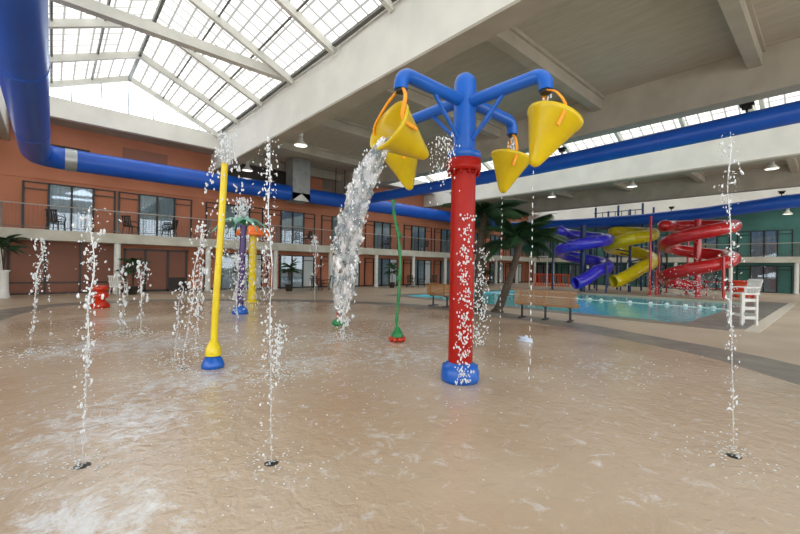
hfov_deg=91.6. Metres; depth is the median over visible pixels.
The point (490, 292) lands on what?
rope
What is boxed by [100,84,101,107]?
mullion
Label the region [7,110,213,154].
ceiling
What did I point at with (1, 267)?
column
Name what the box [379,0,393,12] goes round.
rafter
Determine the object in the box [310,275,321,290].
patio chair
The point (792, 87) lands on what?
flange
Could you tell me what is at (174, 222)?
patio chair
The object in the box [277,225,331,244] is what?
balcony railing
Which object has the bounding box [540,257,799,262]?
slab
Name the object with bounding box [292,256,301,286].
window pane
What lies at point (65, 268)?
wall
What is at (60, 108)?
gable
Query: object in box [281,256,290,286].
window pane
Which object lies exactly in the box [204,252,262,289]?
window
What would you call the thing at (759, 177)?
girder
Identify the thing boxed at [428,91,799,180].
skylight panel
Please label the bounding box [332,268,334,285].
curtain
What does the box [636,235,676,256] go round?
window
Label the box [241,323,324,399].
water jet
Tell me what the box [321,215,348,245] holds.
window
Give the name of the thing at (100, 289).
sprayer
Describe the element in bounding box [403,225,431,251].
window
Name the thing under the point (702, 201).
girder
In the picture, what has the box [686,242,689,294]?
steel post
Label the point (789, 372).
border strip
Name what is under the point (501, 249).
balcony railing
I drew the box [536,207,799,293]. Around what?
wall
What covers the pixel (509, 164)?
bucket
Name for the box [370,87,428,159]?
bucket
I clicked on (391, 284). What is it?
pot
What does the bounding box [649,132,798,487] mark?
water jet
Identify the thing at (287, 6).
rafter
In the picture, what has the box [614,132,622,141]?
rafter
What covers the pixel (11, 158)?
wall
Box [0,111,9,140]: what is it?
flange
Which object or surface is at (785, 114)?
air duct
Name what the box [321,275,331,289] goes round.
patio chair
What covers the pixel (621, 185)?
rib
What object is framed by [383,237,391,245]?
patio chair
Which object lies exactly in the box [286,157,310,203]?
duct riser
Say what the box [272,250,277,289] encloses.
column
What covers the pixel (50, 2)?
beam purlin
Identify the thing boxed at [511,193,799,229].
air duct
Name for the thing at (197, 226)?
water jet
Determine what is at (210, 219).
balcony railing
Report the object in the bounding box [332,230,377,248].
balcony railing
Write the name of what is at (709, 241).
curtain
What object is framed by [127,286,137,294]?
pot
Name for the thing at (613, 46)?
ceiling
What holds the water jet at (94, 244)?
on the nozzle at (87, 463)
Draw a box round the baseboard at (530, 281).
[12,281,532,293]
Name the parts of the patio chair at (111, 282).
backrest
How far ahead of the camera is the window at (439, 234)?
35.83 m
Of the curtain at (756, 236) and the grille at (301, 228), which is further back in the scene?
the curtain at (756, 236)
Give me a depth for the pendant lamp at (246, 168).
22.29 m
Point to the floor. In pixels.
(596, 468)
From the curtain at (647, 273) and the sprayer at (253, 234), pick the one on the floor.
the sprayer at (253, 234)
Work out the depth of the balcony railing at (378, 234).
30.39 m
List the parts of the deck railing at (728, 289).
rail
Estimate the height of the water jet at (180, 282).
1.217 m
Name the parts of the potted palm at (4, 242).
stem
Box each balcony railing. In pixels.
[0,201,118,233]
[118,211,209,238]
[209,219,276,242]
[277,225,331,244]
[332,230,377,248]
[378,234,414,250]
[415,238,446,252]
[497,249,512,255]
[588,247,625,256]
[675,244,730,256]
[731,242,796,256]
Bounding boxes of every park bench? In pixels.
[427,283,449,306]
[514,289,579,322]
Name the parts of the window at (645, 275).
panel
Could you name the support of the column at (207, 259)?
on the floor
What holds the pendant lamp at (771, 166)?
hanging from the ceiling at (780, 162)
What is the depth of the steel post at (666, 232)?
28.75 m
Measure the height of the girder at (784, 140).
1.860 m
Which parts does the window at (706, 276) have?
panel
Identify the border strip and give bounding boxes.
[0,299,799,384]
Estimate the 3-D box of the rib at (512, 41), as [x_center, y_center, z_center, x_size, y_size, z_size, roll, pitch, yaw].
[4.493,-6.219,12.057,8.000,0.500,0.480,1,0,-42]
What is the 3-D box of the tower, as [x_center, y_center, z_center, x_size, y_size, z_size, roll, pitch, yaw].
[19.612,-1.591,32.262,3.900,7.000,6.100,1,0,-42]
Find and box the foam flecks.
[0,314,705,526]
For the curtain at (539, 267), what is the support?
hanging from the window at (540, 268)
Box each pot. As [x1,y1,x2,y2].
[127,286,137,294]
[285,284,292,290]
[389,282,394,287]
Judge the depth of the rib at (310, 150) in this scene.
21.77 m
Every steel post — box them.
[648,216,651,294]
[663,232,667,292]
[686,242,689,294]
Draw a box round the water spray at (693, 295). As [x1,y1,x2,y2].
[628,243,760,299]
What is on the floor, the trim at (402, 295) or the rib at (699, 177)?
the trim at (402, 295)
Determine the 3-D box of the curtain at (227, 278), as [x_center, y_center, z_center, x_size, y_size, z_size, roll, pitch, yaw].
[-10.335,0.261,23.322,0.725,2.080,0.036,1,0,-42]
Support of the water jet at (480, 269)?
on the floor
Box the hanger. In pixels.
[335,170,344,193]
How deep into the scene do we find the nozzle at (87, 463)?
2.92 m
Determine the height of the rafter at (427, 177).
2.040 m
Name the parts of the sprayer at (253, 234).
post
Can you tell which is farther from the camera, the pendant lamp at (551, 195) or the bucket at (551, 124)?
the pendant lamp at (551, 195)
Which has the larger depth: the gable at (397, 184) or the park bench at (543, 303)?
the gable at (397, 184)
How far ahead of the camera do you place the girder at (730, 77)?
12.93 m
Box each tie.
[49,0,284,81]
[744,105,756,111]
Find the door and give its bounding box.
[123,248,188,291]
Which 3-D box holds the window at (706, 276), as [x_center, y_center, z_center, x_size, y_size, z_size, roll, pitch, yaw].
[27.527,0.955,35.113,0.128,2.200,3.400,1,0,-42]
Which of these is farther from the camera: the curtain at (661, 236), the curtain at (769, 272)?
the curtain at (661, 236)
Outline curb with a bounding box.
[217,0,395,133]
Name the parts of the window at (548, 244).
panel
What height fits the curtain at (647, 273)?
2.080 m
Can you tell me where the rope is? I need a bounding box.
[490,292,721,308]
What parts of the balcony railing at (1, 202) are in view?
post, rail, rail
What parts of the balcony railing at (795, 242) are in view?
rail, rail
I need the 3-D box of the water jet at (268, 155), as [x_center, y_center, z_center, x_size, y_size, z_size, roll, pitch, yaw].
[-1.022,0.252,3.065,1.215,2.534,1.310,1,0,37]
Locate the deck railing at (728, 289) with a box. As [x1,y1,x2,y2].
[665,281,753,297]
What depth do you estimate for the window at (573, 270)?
44.26 m
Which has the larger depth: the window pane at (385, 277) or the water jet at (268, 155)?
the window pane at (385, 277)
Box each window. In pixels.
[21,180,115,232]
[118,191,191,237]
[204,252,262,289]
[205,202,263,241]
[266,254,314,288]
[267,209,314,244]
[320,256,359,286]
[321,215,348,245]
[364,258,397,285]
[365,220,397,249]
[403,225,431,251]
[403,259,431,284]
[433,260,449,284]
[434,228,450,252]
[475,233,477,253]
[484,262,503,282]
[485,235,503,255]
[505,248,522,256]
[505,263,521,282]
[536,264,557,282]
[537,241,557,257]
[561,264,591,284]
[596,248,627,257]
[598,265,626,285]
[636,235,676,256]
[636,265,673,287]
[682,268,728,289]
[683,234,729,249]
[736,266,792,293]
[737,229,792,256]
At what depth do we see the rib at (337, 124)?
17.65 m
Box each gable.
[50,96,218,150]
[387,179,435,193]
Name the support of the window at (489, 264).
in the wall at (11, 158)
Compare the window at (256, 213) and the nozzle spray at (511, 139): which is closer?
the nozzle spray at (511, 139)
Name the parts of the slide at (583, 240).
support post, support post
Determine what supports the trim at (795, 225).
attached to the wall at (774, 217)
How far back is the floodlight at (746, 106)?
11.43 m
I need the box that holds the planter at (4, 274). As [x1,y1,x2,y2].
[0,270,10,298]
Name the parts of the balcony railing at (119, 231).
post, rail, rail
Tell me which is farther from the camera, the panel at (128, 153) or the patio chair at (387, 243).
the patio chair at (387, 243)
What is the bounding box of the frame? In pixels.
[529,256,547,286]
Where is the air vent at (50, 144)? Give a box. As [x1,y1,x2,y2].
[50,144,89,151]
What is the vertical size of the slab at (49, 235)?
0.460 m
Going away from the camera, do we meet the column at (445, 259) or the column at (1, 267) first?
the column at (1, 267)
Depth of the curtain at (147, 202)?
20.58 m
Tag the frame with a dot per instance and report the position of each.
(532, 256)
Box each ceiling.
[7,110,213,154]
[257,0,799,173]
[379,185,431,195]
[483,160,787,202]
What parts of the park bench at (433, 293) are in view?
backrest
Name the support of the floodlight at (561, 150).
on the air duct at (785, 114)
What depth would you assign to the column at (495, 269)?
39.62 m
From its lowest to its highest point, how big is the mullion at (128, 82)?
1.700 m
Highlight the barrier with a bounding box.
[534,273,569,286]
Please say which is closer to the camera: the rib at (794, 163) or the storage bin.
the rib at (794, 163)
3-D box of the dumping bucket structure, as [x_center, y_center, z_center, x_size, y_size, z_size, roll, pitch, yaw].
[0.862,-0.551,5.349,1.834,4.215,1.834,1,0,3]
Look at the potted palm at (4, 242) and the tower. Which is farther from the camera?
the tower
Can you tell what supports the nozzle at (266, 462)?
on the floor
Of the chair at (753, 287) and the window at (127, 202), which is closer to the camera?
the chair at (753, 287)
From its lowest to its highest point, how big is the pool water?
0.410 m
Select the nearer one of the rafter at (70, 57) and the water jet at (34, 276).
the water jet at (34, 276)
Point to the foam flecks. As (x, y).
(317, 314)
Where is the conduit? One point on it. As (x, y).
(396, 1)
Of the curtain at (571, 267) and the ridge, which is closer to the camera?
the ridge
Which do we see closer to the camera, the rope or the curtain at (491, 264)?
the rope
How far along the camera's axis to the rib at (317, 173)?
24.96 m
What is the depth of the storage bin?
24.87 m
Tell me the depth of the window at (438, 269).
35.82 m
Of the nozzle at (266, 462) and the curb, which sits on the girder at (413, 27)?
the curb
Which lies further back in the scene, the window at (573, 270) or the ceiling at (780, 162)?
the window at (573, 270)
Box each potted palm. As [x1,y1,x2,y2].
[0,234,28,298]
[115,257,151,294]
[278,258,302,290]
[383,262,398,287]
[483,267,493,284]
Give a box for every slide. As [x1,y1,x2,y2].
[552,225,613,292]
[603,226,662,292]
[655,219,741,299]
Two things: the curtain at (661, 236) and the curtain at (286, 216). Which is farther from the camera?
the curtain at (661, 236)
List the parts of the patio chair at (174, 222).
backrest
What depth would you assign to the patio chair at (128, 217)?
19.19 m
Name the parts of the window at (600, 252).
panel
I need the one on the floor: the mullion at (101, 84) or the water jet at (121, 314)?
the water jet at (121, 314)
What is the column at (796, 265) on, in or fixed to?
on the floor
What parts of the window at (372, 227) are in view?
panel, panel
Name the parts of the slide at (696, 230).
support post, support post, support post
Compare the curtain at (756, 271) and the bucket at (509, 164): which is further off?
the curtain at (756, 271)
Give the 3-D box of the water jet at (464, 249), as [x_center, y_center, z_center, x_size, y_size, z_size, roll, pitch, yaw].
[0.841,0.418,5.030,0.300,2.230,0.142,1,0,0]
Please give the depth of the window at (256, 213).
23.32 m
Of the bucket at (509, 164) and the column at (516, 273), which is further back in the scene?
the column at (516, 273)
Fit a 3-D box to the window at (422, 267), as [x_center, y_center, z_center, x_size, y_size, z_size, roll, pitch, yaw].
[1.544,0.478,33.896,3.400,2.200,0.128,1,0,-42]
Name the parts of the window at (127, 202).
panel, panel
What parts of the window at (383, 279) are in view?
panel, panel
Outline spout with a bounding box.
[517,335,532,342]
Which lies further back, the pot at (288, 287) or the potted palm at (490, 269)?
the potted palm at (490, 269)
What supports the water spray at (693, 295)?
on the floor
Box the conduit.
[223,0,398,133]
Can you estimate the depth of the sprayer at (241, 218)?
12.01 m
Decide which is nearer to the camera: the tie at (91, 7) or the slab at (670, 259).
the tie at (91, 7)
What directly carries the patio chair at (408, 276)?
on the floor
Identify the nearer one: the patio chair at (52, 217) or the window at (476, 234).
the patio chair at (52, 217)
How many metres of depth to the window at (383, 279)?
31.12 m
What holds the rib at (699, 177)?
attached to the ceiling at (780, 162)
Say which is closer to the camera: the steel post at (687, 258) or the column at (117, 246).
the column at (117, 246)
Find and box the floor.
[0,282,799,533]
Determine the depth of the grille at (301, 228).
25.61 m
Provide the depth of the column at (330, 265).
26.61 m
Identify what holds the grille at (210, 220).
attached to the balcony railing at (210, 219)
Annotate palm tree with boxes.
[438,192,535,311]
[480,213,576,312]
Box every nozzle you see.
[73,462,91,469]
[264,460,278,466]
[725,453,741,458]
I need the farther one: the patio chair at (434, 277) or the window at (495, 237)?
the window at (495, 237)
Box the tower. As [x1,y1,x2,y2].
[593,203,673,290]
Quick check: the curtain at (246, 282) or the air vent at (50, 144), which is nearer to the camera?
the air vent at (50, 144)
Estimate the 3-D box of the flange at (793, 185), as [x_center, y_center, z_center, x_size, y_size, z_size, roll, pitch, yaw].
[20.891,-4.894,26.174,0.600,0.072,37.300,1,0,-42]
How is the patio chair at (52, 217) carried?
on the slab at (49, 235)
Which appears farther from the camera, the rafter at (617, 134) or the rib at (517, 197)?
the rib at (517, 197)
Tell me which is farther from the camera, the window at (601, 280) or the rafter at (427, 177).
the window at (601, 280)
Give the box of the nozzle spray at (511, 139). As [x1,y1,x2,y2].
[507,137,514,149]
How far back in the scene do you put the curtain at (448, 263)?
36.65 m
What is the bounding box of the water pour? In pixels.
[330,131,391,321]
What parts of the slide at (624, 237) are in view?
support post, post, support post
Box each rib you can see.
[243,157,341,181]
[275,140,362,166]
[318,117,431,156]
[381,84,501,138]
[487,26,603,111]
[501,196,526,203]
[548,190,574,198]
[609,182,631,191]
[684,171,706,182]
[718,0,765,68]
[786,158,799,171]
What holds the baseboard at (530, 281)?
attached to the wall at (11, 158)
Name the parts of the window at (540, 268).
panel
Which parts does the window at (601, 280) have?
panel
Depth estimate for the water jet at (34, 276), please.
6.43 m
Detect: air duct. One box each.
[0,0,495,225]
[370,100,799,202]
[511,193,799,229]
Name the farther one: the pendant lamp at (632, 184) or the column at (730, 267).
the column at (730, 267)
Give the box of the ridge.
[128,0,165,79]
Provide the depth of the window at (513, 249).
43.72 m
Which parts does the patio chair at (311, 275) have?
backrest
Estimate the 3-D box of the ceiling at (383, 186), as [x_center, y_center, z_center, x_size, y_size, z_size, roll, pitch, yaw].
[-0.729,-6.424,31.102,8.600,0.180,1.100,1,0,-42]
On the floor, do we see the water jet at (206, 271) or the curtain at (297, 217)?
the water jet at (206, 271)
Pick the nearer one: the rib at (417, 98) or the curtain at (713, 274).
the rib at (417, 98)
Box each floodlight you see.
[558,147,566,153]
[739,101,754,111]
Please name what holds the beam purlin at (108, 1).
attached to the rafter at (113, 79)
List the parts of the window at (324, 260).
panel, panel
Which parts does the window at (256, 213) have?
panel, panel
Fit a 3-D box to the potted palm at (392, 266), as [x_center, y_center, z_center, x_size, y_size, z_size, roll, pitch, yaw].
[-0.568,0.582,28.997,1.507,1.916,1.502,1,0,-42]
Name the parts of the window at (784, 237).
panel, panel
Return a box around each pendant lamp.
[242,161,252,171]
[294,133,306,147]
[548,192,555,197]
[627,181,636,187]
[764,161,779,169]
[782,208,792,214]
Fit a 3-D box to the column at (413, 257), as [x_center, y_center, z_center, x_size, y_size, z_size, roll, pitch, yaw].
[1.087,0.350,31.964,0.340,2.440,0.340,1,0,-42]
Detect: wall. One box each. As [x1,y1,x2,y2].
[0,117,535,289]
[4,240,113,294]
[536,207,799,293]
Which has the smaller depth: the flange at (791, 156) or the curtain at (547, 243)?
the flange at (791, 156)
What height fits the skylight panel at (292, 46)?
1.837 m
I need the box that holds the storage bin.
[732,280,754,297]
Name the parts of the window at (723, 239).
panel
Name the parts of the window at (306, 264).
panel, panel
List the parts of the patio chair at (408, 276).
backrest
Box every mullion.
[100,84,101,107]
[128,82,129,113]
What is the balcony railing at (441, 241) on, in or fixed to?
on the slab at (49, 235)
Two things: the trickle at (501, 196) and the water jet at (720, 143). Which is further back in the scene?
the trickle at (501, 196)
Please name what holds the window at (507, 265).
in the wall at (11, 158)
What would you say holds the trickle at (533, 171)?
attached to the bucket at (551, 124)
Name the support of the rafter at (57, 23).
on the girder at (3, 108)
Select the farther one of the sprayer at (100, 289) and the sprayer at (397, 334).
the sprayer at (100, 289)
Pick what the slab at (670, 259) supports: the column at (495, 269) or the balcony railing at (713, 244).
the balcony railing at (713, 244)
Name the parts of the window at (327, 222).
panel, frame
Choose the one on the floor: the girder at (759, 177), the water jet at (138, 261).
the water jet at (138, 261)
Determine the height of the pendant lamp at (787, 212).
1.920 m
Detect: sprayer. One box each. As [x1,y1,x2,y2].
[90,285,110,308]
[194,130,248,369]
[211,197,270,314]
[234,225,270,301]
[332,288,344,325]
[389,199,405,342]
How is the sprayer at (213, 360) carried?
on the floor
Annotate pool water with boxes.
[415,291,739,322]
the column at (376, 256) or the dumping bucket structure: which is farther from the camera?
the column at (376, 256)
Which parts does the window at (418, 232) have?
panel, panel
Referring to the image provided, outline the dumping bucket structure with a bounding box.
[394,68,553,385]
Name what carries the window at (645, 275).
in the wall at (774, 217)
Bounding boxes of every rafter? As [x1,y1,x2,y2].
[49,18,262,107]
[49,51,238,124]
[50,75,218,137]
[188,0,293,84]
[274,0,335,54]
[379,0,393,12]
[424,175,433,181]
[482,162,492,169]
[562,144,571,152]
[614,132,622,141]
[678,117,686,126]
[758,99,765,108]
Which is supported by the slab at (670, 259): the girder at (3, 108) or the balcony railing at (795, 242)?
the balcony railing at (795, 242)
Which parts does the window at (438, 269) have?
panel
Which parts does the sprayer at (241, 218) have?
post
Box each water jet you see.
[0,238,84,360]
[1,205,151,510]
[61,263,149,339]
[90,260,175,338]
[119,281,209,374]
[147,224,243,378]
[157,265,231,355]
[174,136,334,515]
[201,254,277,360]
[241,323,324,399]
[307,235,322,300]
[319,314,362,343]
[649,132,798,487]
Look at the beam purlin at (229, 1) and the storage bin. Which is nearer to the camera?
the beam purlin at (229, 1)
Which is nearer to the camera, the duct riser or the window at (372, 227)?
the duct riser
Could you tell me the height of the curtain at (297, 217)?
2.100 m
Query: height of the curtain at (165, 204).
2.100 m
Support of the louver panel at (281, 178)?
attached to the wall at (11, 158)
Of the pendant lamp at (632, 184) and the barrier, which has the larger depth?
the barrier
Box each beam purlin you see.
[49,1,52,82]
[91,0,110,79]
[163,0,230,98]
[192,0,308,117]
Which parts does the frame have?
post, post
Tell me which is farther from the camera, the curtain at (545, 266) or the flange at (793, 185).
the curtain at (545, 266)
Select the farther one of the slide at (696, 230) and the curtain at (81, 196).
the slide at (696, 230)
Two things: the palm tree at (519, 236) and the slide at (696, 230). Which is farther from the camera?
the slide at (696, 230)
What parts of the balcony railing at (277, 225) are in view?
rail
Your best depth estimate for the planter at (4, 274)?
15.49 m
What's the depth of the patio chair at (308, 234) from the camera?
25.75 m
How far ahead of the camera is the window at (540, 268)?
46.57 m
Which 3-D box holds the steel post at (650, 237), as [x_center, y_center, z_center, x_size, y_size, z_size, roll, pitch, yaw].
[16.460,-0.749,25.568,0.360,5.200,0.342,1,0,-42]
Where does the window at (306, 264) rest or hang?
in the wall at (11, 158)
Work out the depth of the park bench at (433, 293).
15.51 m
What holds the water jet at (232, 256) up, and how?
on the floor
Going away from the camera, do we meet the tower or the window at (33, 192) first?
the window at (33, 192)
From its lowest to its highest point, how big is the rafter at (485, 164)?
2.040 m
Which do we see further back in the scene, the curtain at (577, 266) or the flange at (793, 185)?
the curtain at (577, 266)
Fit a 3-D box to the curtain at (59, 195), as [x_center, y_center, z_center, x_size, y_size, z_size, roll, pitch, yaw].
[-15.946,-2.753,18.256,0.725,2.100,0.036,1,0,-42]
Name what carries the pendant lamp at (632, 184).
hanging from the ceiling at (780, 162)
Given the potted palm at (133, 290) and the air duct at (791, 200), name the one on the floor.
the potted palm at (133, 290)
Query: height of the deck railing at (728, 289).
0.980 m
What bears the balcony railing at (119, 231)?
on the slab at (49, 235)
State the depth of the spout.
8.25 m
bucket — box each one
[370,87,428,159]
[385,152,417,189]
[491,134,529,192]
[527,89,583,166]
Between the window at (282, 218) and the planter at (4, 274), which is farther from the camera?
the window at (282, 218)
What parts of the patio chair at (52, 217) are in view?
backrest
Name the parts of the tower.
post, post, post, guard rail, post, post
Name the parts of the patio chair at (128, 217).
backrest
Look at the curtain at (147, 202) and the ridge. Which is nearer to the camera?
the ridge
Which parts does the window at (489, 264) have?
panel, panel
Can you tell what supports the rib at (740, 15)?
attached to the ceiling at (613, 46)
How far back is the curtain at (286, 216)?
25.83 m
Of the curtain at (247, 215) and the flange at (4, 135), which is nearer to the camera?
the flange at (4, 135)
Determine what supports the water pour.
attached to the bucket at (406, 140)
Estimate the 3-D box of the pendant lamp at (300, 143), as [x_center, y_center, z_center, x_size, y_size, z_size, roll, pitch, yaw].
[-4.503,-6.074,17.687,0.600,1.120,0.600,1,0,-42]
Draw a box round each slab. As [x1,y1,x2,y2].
[0,227,539,261]
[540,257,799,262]
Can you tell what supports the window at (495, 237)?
in the wall at (11, 158)
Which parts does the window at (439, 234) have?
panel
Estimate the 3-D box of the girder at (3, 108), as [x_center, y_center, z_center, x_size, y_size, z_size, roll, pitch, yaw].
[-4.955,-6.332,3.046,0.500,1.860,37.300,1,0,-42]
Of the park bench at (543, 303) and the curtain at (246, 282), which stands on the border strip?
the park bench at (543, 303)
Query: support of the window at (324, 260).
in the wall at (11, 158)
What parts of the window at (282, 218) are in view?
panel, panel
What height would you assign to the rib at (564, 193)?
0.500 m
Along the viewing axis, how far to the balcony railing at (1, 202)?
17.04 m
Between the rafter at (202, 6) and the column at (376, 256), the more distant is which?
the column at (376, 256)
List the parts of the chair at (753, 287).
leg, leg, seat, backrest, leg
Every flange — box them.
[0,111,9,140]
[212,0,563,173]
[336,81,799,193]
[424,153,799,207]
[528,184,799,212]
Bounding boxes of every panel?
[48,0,159,80]
[123,147,167,164]
[133,0,380,131]
[228,164,285,184]
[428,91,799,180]
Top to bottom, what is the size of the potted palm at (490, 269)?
1.786 m
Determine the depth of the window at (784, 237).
32.14 m
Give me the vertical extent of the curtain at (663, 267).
2.080 m
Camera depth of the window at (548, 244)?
46.27 m
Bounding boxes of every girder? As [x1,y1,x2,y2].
[0,87,8,133]
[211,0,514,170]
[336,37,799,191]
[424,123,799,206]
[491,165,799,211]
[528,187,799,220]
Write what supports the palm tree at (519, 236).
on the floor
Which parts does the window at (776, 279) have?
panel, panel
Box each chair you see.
[45,209,65,230]
[108,275,127,296]
[121,215,138,234]
[161,219,177,236]
[301,231,311,243]
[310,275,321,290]
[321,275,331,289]
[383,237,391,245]
[406,275,414,286]
[430,275,436,282]
[727,279,762,324]
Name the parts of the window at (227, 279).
panel, panel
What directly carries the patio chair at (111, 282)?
on the floor
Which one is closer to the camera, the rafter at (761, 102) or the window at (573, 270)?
the rafter at (761, 102)
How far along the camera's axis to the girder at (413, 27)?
11.54 m
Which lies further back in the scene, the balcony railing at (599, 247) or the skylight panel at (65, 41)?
the balcony railing at (599, 247)
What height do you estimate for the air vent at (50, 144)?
0.400 m
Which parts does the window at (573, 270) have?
panel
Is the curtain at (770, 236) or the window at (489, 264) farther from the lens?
the window at (489, 264)
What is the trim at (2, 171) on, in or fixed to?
attached to the wall at (11, 158)
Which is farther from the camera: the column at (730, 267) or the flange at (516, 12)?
the column at (730, 267)
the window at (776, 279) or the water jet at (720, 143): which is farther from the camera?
the window at (776, 279)
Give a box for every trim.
[0,169,502,234]
[388,289,739,330]
[659,224,799,232]
[744,303,797,331]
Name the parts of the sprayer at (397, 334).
stem, bulb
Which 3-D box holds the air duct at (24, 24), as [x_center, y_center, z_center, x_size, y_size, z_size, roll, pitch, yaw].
[8.473,-4.245,14.729,34.250,0.960,34.790,1,0,-42]
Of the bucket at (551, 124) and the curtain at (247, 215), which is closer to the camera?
the bucket at (551, 124)
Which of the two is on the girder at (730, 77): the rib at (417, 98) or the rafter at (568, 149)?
the rafter at (568, 149)
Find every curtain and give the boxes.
[49,185,70,230]
[72,187,91,231]
[140,195,155,235]
[158,197,173,236]
[222,254,233,288]
[224,205,234,239]
[236,206,248,240]
[236,254,247,287]
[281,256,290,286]
[282,212,291,243]
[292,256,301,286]
[293,213,302,243]
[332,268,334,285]
[333,217,338,238]
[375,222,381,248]
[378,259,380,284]
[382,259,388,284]
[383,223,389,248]
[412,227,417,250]
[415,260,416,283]
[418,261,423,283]
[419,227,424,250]
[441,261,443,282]
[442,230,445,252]
[447,262,449,283]
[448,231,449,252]
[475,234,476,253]
[490,263,493,282]
[537,265,542,281]
[544,242,549,257]
[544,265,548,281]
[569,265,574,282]
[576,265,579,276]
[613,265,619,274]
[646,269,654,286]
[656,235,664,256]
[656,266,664,286]
[705,271,715,289]
[706,236,715,248]
[751,231,762,256]
[751,266,762,291]
[764,267,775,291]
[765,231,776,256]
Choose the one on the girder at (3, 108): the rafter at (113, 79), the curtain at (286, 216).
the rafter at (113, 79)
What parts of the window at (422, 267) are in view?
panel, panel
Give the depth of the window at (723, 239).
34.48 m
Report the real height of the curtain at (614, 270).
2.080 m
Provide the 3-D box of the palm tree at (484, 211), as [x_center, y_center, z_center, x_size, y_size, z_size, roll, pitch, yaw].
[3.099,-0.613,14.168,3.410,4.446,3.479,1,0,-42]
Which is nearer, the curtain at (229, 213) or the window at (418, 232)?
the curtain at (229, 213)
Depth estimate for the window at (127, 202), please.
20.77 m
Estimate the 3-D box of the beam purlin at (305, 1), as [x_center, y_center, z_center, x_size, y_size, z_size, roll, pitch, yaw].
[0.890,-7.699,7.310,0.087,0.097,35.900,1,0,-42]
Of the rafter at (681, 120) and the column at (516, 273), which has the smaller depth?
the rafter at (681, 120)
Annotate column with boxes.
[0,248,2,269]
[112,243,120,293]
[204,247,210,291]
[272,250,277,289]
[328,253,332,287]
[374,255,377,286]
[411,256,414,285]
[443,258,446,283]
[494,260,496,283]
[515,266,517,282]
[533,262,535,282]
[728,267,732,285]
[793,263,799,294]
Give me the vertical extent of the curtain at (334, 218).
2.100 m
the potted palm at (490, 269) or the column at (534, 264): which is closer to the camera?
the potted palm at (490, 269)
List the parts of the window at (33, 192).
panel, panel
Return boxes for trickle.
[499,196,502,346]
[528,171,533,378]
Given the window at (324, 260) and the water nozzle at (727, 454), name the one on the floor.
the water nozzle at (727, 454)
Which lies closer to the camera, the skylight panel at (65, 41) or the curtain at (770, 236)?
the skylight panel at (65, 41)
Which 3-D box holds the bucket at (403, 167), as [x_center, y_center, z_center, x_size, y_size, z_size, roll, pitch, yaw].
[0.003,-1.674,6.199,0.631,0.895,0.634,1,0,-42]
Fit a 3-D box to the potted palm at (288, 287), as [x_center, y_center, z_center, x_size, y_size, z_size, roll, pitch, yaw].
[-6.573,0.436,23.108,1.507,1.988,1.494,1,0,-42]
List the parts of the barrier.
panel, panel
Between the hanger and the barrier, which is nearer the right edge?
the barrier
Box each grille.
[210,220,269,238]
[297,228,331,243]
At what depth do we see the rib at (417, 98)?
14.71 m
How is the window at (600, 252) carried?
in the wall at (774, 217)
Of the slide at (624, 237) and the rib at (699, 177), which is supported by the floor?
the slide at (624, 237)
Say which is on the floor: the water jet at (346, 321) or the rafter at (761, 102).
the water jet at (346, 321)
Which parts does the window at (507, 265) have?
panel, panel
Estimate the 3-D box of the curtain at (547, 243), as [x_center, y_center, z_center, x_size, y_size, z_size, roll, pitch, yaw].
[17.560,-2.139,46.375,0.036,2.100,0.725,1,0,-42]

